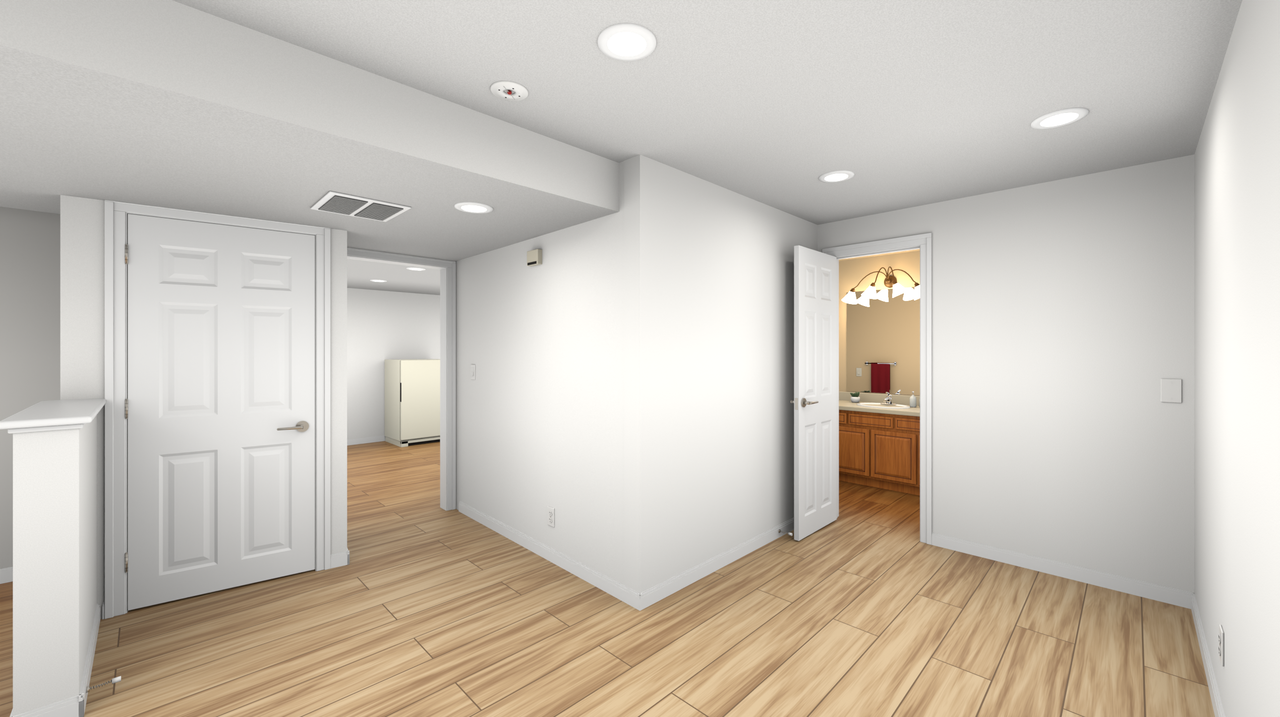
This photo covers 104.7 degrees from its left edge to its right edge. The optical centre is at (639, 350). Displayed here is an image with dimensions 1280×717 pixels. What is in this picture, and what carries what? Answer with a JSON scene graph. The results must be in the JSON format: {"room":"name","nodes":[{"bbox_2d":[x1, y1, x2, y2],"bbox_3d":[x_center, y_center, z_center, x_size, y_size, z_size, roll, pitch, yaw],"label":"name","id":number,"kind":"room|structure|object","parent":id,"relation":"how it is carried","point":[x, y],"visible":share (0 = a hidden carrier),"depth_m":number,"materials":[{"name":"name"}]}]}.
{"room":"basement hallway","nodes":[
{"label":"basement hallway","id":0,"kind":"room"},
{"bbox_2d":[0,206,60,568],"bbox_3d":[-4.911,0.160,1.596,4.110,2.320,0.120,0,0,-45],"label":"wall","id":1,"kind":"structure","parent":0,"point":[30,308],"depth_m":2.86,"materials":[{"name":"white paint"}]},
{"bbox_2d":[0,566,13,584],"bbox_3d":[-4.854,1.279,1.560,4.080,0.082,0.012,0,0,-45],"label":"baseboard","id":2,"kind":"structure","parent":1,"relation":"attached to","point":[6,574],"depth_m":2.81,"materials":[{"name":"white paint"}]},
{"bbox_2d":[13,415,96,716],"bbox_3d":[-2.408,0.791,2.062,0.148,1.058,0.960,0,0,-45],"label":"wall","id":3,"kind":"structure","parent":0,"point":[54,538],"depth_m":1.73,"materials":[{"name":"paint"}]},
{"bbox_2d":[9,708,32,716],"bbox_3d":[-2.454,1.279,1.994,0.012,0.082,0.952,0,0,-45],"label":"baseboard","id":4,"kind":"structure","parent":3,"relation":"attached to","point":[27,714],"depth_m":1.68,"materials":[{"name":"white paint"}]},
{"bbox_2d":[0,398,106,433],"bbox_3d":[-2.390,0.258,2.043,0.212,0.044,0.972,0,0,-45],"label":"trim","id":5,"kind":"structure","parent":3,"relation":"on","point":[53,415],"depth_m":1.77,"materials":[{"name":"white paint"}]},
{"bbox_2d":[56,603,100,716],"bbox_3d":[-2.336,1.279,2.083,0.040,0.082,0.912,0,0,-45],"label":"baseboard","id":6,"kind":"structure","parent":3,"relation":"attached to","point":[72,707],"depth_m":1.83,"materials":[{"name":"white paint"}]},
{"bbox_2d":[86,676,121,692],"bbox_3d":[-2.043,1.272,1.882,0.090,0.021,0.022,0,0,-45],"label":"door stop","id":7,"kind":"object","parent":6,"relation":"attached to","point":[116,680],"visible":1,"depth_m":1.89,"materials":[{"name":"white metal"}]},
{"bbox_2d":[60,195,346,619],"bbox_3d":[-2.318,0.290,2.747,1.179,2.060,0.120,0,0,-36],"label":"wall","id":8,"kind":"structure","parent":0,"point":[82,298],"depth_m":2.42,"materials":[{"name":"paint"}]},
{"bbox_2d":[104,199,330,619],"bbox_3d":[-2.289,0.290,2.758,0.943,2.060,0.136,0,0,-36],"label":"door frame","id":9,"kind":"structure","parent":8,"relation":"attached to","point":[127,390],"depth_m":2.47,"materials":[{"name":"grey wood"}]},
{"bbox_2d":[124,213,314,610],"bbox_3d":[-2.255,0.310,2.709,0.794,1.995,0.202,0,0,-45],"label":"closet door","id":10,"kind":"structure","parent":9,"relation":"attached to","point":[219,403],"depth_m":2.69,"materials":[{"name":"white paint"}]},
{"bbox_2d":[102,547,349,619],"bbox_3d":[-2.327,1.279,2.905,1.123,0.082,0.558,0,0,-45],"label":"baseboard","id":11,"kind":"structure","parent":8,"relation":"attached to","point":[337,560],"depth_m":3.01,"materials":[{"name":"white paint"}]},
{"bbox_2d":[0,0,619,261],"bbox_3d":[-3.101,-0.870,1.186,6.330,0.260,2.180,0,0,-45],"label":"ceiling","id":12,"kind":"structure","parent":0,"point":[170,104],"depth_m":1.84,"materials":[{"name":"paint"}]},
{"bbox_2d":[310,191,411,221],"bbox_3d":[-1.442,-0.733,2.550,0.365,0.015,0.385,0,0,-45],"label":"ceiling vent","id":13,"kind":"object","parent":12,"relation":"in","point":[335,202],"visible":1,"depth_m":2.51,"materials":[{"name":"white metal"}]},
{"bbox_2d":[454,202,493,213],"bbox_3d":[-0.860,-0.771,2.558,0.192,0.077,0.192,0,0,-45],"label":"recessed light","id":14,"kind":"object","parent":12,"relation":"in","point":[473,207],"visible":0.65,"depth_m":2.58,"materials":[{"name":"white paint"}]},
{"bbox_2d":[346,287,440,439],"bbox_3d":[-3.525,0.225,7.493,5.950,2.190,0.120,0,0,-45],"label":"wall","id":15,"kind":"structure","parent":0,"point":[382,326],"depth_m":7.14,"materials":[{"name":"paint"}]},
{"bbox_2d":[346,435,385,445],"bbox_3d":[-2.206,1.279,6.175,5.950,0.082,3.610,0,0,-45],"label":"baseboard","id":16,"kind":"structure","parent":15,"relation":"attached to","point":[365,440],"depth_m":7.02,"materials":[{"name":"white paint"}]},
{"bbox_2d":[346,258,440,295],"bbox_3d":[-3.762,-0.935,6.068,12.300,0.130,5.660,0,0,-45],"label":"ceiling","id":17,"kind":"structure","parent":0,"point":[361,274],"depth_m":5.93,"materials":[{"name":"paint"}]},
{"bbox_2d":[369,279,387,281],"bbox_3d":[-3.256,-0.901,6.150,0.192,0.077,0.192,0,0,-45],"label":"recessed light","id":18,"kind":"object","parent":17,"relation":"in","point":[375,280],"visible":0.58,"depth_m":6.15,"materials":[{"name":"white paint"}]},
{"bbox_2d":[405,267,425,270],"bbox_3d":[-2.383,-0.901,5.255,0.192,0.077,0.192,0,0,-45],"label":"recessed light","id":19,"kind":"object","parent":17,"relation":"in","point":[417,269],"visible":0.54,"depth_m":5.27,"materials":[{"name":"white paint"}]},
{"bbox_2d":[455,161,623,585],"bbox_3d":[-0.810,0.160,3.448,0.164,2.320,2.220,0,0,-45],"label":"wall","id":20,"kind":"structure","parent":0,"point":[539,413],"depth_m":3.11,"materials":[{"name":"paint"}]},
{"bbox_2d":[346,247,455,510],"bbox_3d":[-1.907,0.290,3.836,0.915,2.060,0.152,0,0,-45],"label":"door frame","id":21,"kind":"structure","parent":20,"relation":"attached to","point":[447,268],"depth_m":4.08,"materials":[{"name":"white paint"}]},
{"bbox_2d":[470,364,475,379],"bbox_3d":[-1.315,0.170,3.877,0.014,0.117,0.072,0,0,-45],"label":"light switch","id":22,"kind":"object","parent":20,"relation":"attached to","point":[472,371],"visible":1,"depth_m":3.87,"materials":[{"name":"white plastic"}]},
{"bbox_2d":[527,248,542,266],"bbox_3d":[-0.685,-0.601,3.202,0.042,0.096,0.125,0,0,-45],"label":"door chime","id":23,"kind":"object","parent":20,"relation":"attached to","point":[534,257],"visible":1,"depth_m":3.17,"materials":[{"name":"beige plastic"}]},
{"bbox_2d":[547,506,554,527],"bbox_3d":[-0.559,1.042,3.094,0.010,0.117,0.072,0,0,-45],"label":"outlet","id":24,"kind":"object","parent":20,"relation":"attached to","point":[550,516],"visible":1,"depth_m":3.09,"materials":[{"name":"white plastic"}]},
{"bbox_2d":[458,501,649,610],"bbox_3d":[-0.740,1.279,3.280,0.054,0.082,2.146,0,0,-45],"label":"baseboard","id":25,"kind":"structure","parent":20,"relation":"attached to","point":[638,600],"depth_m":2.97,"materials":[{"name":"white paint"}]},
{"bbox_2d":[0,441,1214,716],"bbox_3d":[-2.121,1.370,4.428,12.300,0.100,10.300,0,0,-45],"label":"floor","id":26,"kind":"structure","parent":0,"point":[867,603],"depth_m":2.27,"materials":[{"name":"brown wood"}]},
{"bbox_2d":[384,359,440,447],"bbox_3d":[-3.231,0.725,7.182,0.695,1.190,0.666,0,0,-45],"label":"fridge","id":27,"kind":"object","parent":26,"relation":"on","point":[412,402],"visible":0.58,"depth_m":6.90,"materials":[{"name":"beige metal"}]},
{"bbox_2d":[838,407,919,495],"bbox_3d":[2.454,0.955,4.846,0.574,0.730,2.220,0,0,-45],"label":"bathroom vanity","id":28,"kind":"object","parent":26,"relation":"on","point":[879,441],"depth_m":4.65,"materials":[{"name":"brown wood"}]},
{"bbox_2d":[838,399,919,415],"bbox_3d":[2.451,0.563,4.843,0.584,0.053,2.220,0,0,-45],"label":"countertop","id":29,"kind":"structure","parent":28,"relation":"on","point":[868,406],"depth_m":4.80,"materials":[{"name":"beige stone"}]},
{"bbox_2d":[849,391,860,402],"bbox_3d":[2.282,0.492,5.228,0.114,0.115,0.099,0,0,-45],"label":"plant pot","id":30,"kind":"object","parent":29,"relation":"on","point":[855,398],"visible":1,"depth_m":5.19,"materials":[{"name":"white ceramic"}]},
{"bbox_2d":[909,391,919,407],"bbox_3d":[2.687,0.473,4.773,0.144,0.152,0.060,0,0,9],"label":"soap bottles","id":31,"kind":"object","parent":29,"relation":"on","point":[913,401],"visible":0.54,"depth_m":4.76,"materials":[{"name":"white plastic"}]},
{"bbox_2d":[172,0,1242,261],"bbox_3d":[-2.121,-1.058,4.428,12.300,0.124,10.300,0,0,-45],"label":"ceiling","id":32,"kind":"structure","parent":0,"point":[786,105],"depth_m":1.81,"materials":[{"name":"paint"}]},
{"bbox_2d":[490,80,528,101],"bbox_3d":[-0.503,-0.998,1.901,0.142,0.024,0.142,0,0,-45],"label":"sprinkler","id":33,"kind":"object","parent":32,"relation":"attached to","point":[498,89],"visible":0.98,"depth_m":1.89,"materials":[{"name":"white plastic"}]},
{"bbox_2d":[597,23,656,61],"bbox_3d":[-0.042,-1.032,1.605,0.192,0.077,0.192,0,0,-45],"label":"recessed light","id":34,"kind":"object","parent":32,"relation":"in","point":[626,42],"visible":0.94,"depth_m":1.63,"materials":[{"name":"white paint"}]},
{"bbox_2d":[818,170,854,183],"bbox_3d":[1.128,-1.032,2.838,0.192,0.077,0.192,0,0,-45],"label":"recessed light","id":35,"kind":"object","parent":32,"relation":"in","point":[836,176],"visible":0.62,"depth_m":2.86,"materials":[{"name":"white paint"}]},
{"bbox_2d":[1030,107,1088,129],"bbox_3d":[1.806,-1.032,2.128,0.192,0.077,0.192,0,0,-45],"label":"recessed light","id":36,"kind":"object","parent":32,"relation":"in","point":[1059,118],"visible":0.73,"depth_m":2.15,"materials":[{"name":"white paint"}]},
{"bbox_2d":[623,154,817,593],"bbox_3d":[0.665,0.160,3.268,2.000,2.320,0.120,0,0,-45],"label":"wall","id":37,"kind":"structure","parent":0,"point":[708,368],"depth_m":2.88,"materials":[{"name":"paint"}]},
{"bbox_2d":[649,517,794,605],"bbox_3d":[0.733,1.279,3.243,1.940,0.082,0.012,0,0,-45],"label":"baseboard","id":38,"kind":"structure","parent":37,"relation":"attached to","point":[666,588],"depth_m":2.95,"materials":[{"name":"white paint"}]},
{"bbox_2d":[778,529,792,536],"bbox_3d":[1.014,1.272,3.445,0.021,0.022,0.100,0,0,-45],"label":"door stop","id":39,"kind":"object","parent":38,"relation":"attached to","point":[789,533],"visible":1,"depth_m":3.43,"materials":[{"name":"grey metal"}]},
{"bbox_2d":[838,250,919,396],"bbox_3d":[2.708,0.160,5.085,0.120,2.320,3.040,0,0,-45],"label":"wall","id":40,"kind":"structure","parent":0,"point":[853,273],"depth_m":5.30,"materials":[{"name":"beige paint"}]},
{"bbox_2d":[838,391,919,405],"bbox_3d":[2.651,0.503,5.042,0.021,0.097,2.220,0,0,-45],"label":"backsplash","id":41,"kind":"structure","parent":40,"relation":"attached to","point":[888,398],"depth_m":5.16,"materials":[{"name":"beige stone"}]},
{"bbox_2d":[841,266,919,304],"bbox_3d":[2.503,-0.667,5.021,0.259,0.366,0.847,0,0,-45],"label":"sconce","id":42,"kind":"object","parent":40,"relation":"attached to","point":[870,291],"visible":0.94,"depth_m":5.04,"materials":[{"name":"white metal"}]},
{"bbox_2d":[846,286,919,395],"bbox_3d":[2.821,-0.091,4.882,0.007,1.087,1.552,0,0,-45],"label":"bathroom mirror","id":43,"kind":"object","parent":40,"relation":"attached to","point":[883,343],"visible":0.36,"depth_m":5.15,"materials":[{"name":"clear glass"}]},
{"bbox_2d":[817,154,1194,593],"bbox_3d":[1.704,0.160,3.728,0.120,2.320,3.540,0,0,-45],"label":"wall","id":44,"kind":"structure","parent":0,"point":[1062,328],"depth_m":2.86,"materials":[{"name":"paint"}]},
{"bbox_2d":[790,245,836,541],"bbox_3d":[1.296,0.293,3.620,0.620,2.030,0.158,0,0,-45],"label":"door","id":45,"kind":"structure","parent":44,"relation":"in","point":[814,401],"depth_m":3.57,"materials":[{"name":"white paint"}]},
{"bbox_2d":[822,232,932,545],"bbox_3d":[1.759,0.260,3.673,0.152,2.120,0.766,0,0,-45],"label":"door frame","id":46,"kind":"structure","parent":44,"relation":"attached to","point":[922,243],"depth_m":3.39,"materials":[{"name":"white paint"}]},
{"bbox_2d":[931,532,1186,608],"bbox_3d":[2.393,1.279,2.946,0.012,0.082,1.160,0,0,-45],"label":"baseboard","id":47,"kind":"structure","parent":44,"relation":"attached to","point":[1166,594],"depth_m":2.86,"materials":[{"name":"white paint"}]},
{"bbox_2d":[1160,378,1181,402],"bbox_3d":[2.769,0.210,2.573,0.007,0.122,0.075,0,0,-45],"label":"blank wall plate","id":48,"kind":"object","parent":44,"relation":"attached to","point":[1171,390],"visible":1,"depth_m":2.57,"materials":[{"name":"white plastic"}]},
{"bbox_2d":[1194,0,1279,716],"bbox_3d":[-0.021,0.160,-0.416,8.420,2.320,0.120,0,0,-45],"label":"wall","id":49,"kind":"structure","parent":0,"point":[1237,373],"depth_m":1.42,"materials":[{"name":"paint"}]},
{"bbox_2d":[1186,591,1225,716],"bbox_3d":[-0.068,1.279,-0.369,8.180,0.082,0.012,0,0,-45],"label":"baseboard","id":50,"kind":"structure","parent":49,"relation":"attached to","point":[1191,602],"depth_m":2.03,"materials":[{"name":"white paint"}]},
{"bbox_2d":[1218,624,1224,666],"bbox_3d":[2.020,1.024,1.717,0.072,0.117,0.009,0,0,-45],"label":"outlet","id":51,"kind":"object","parent":49,"relation":"attached to","point":[1221,646],"visible":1,"depth_m":1.70,"materials":[{"name":"white plastic"}]}
]}

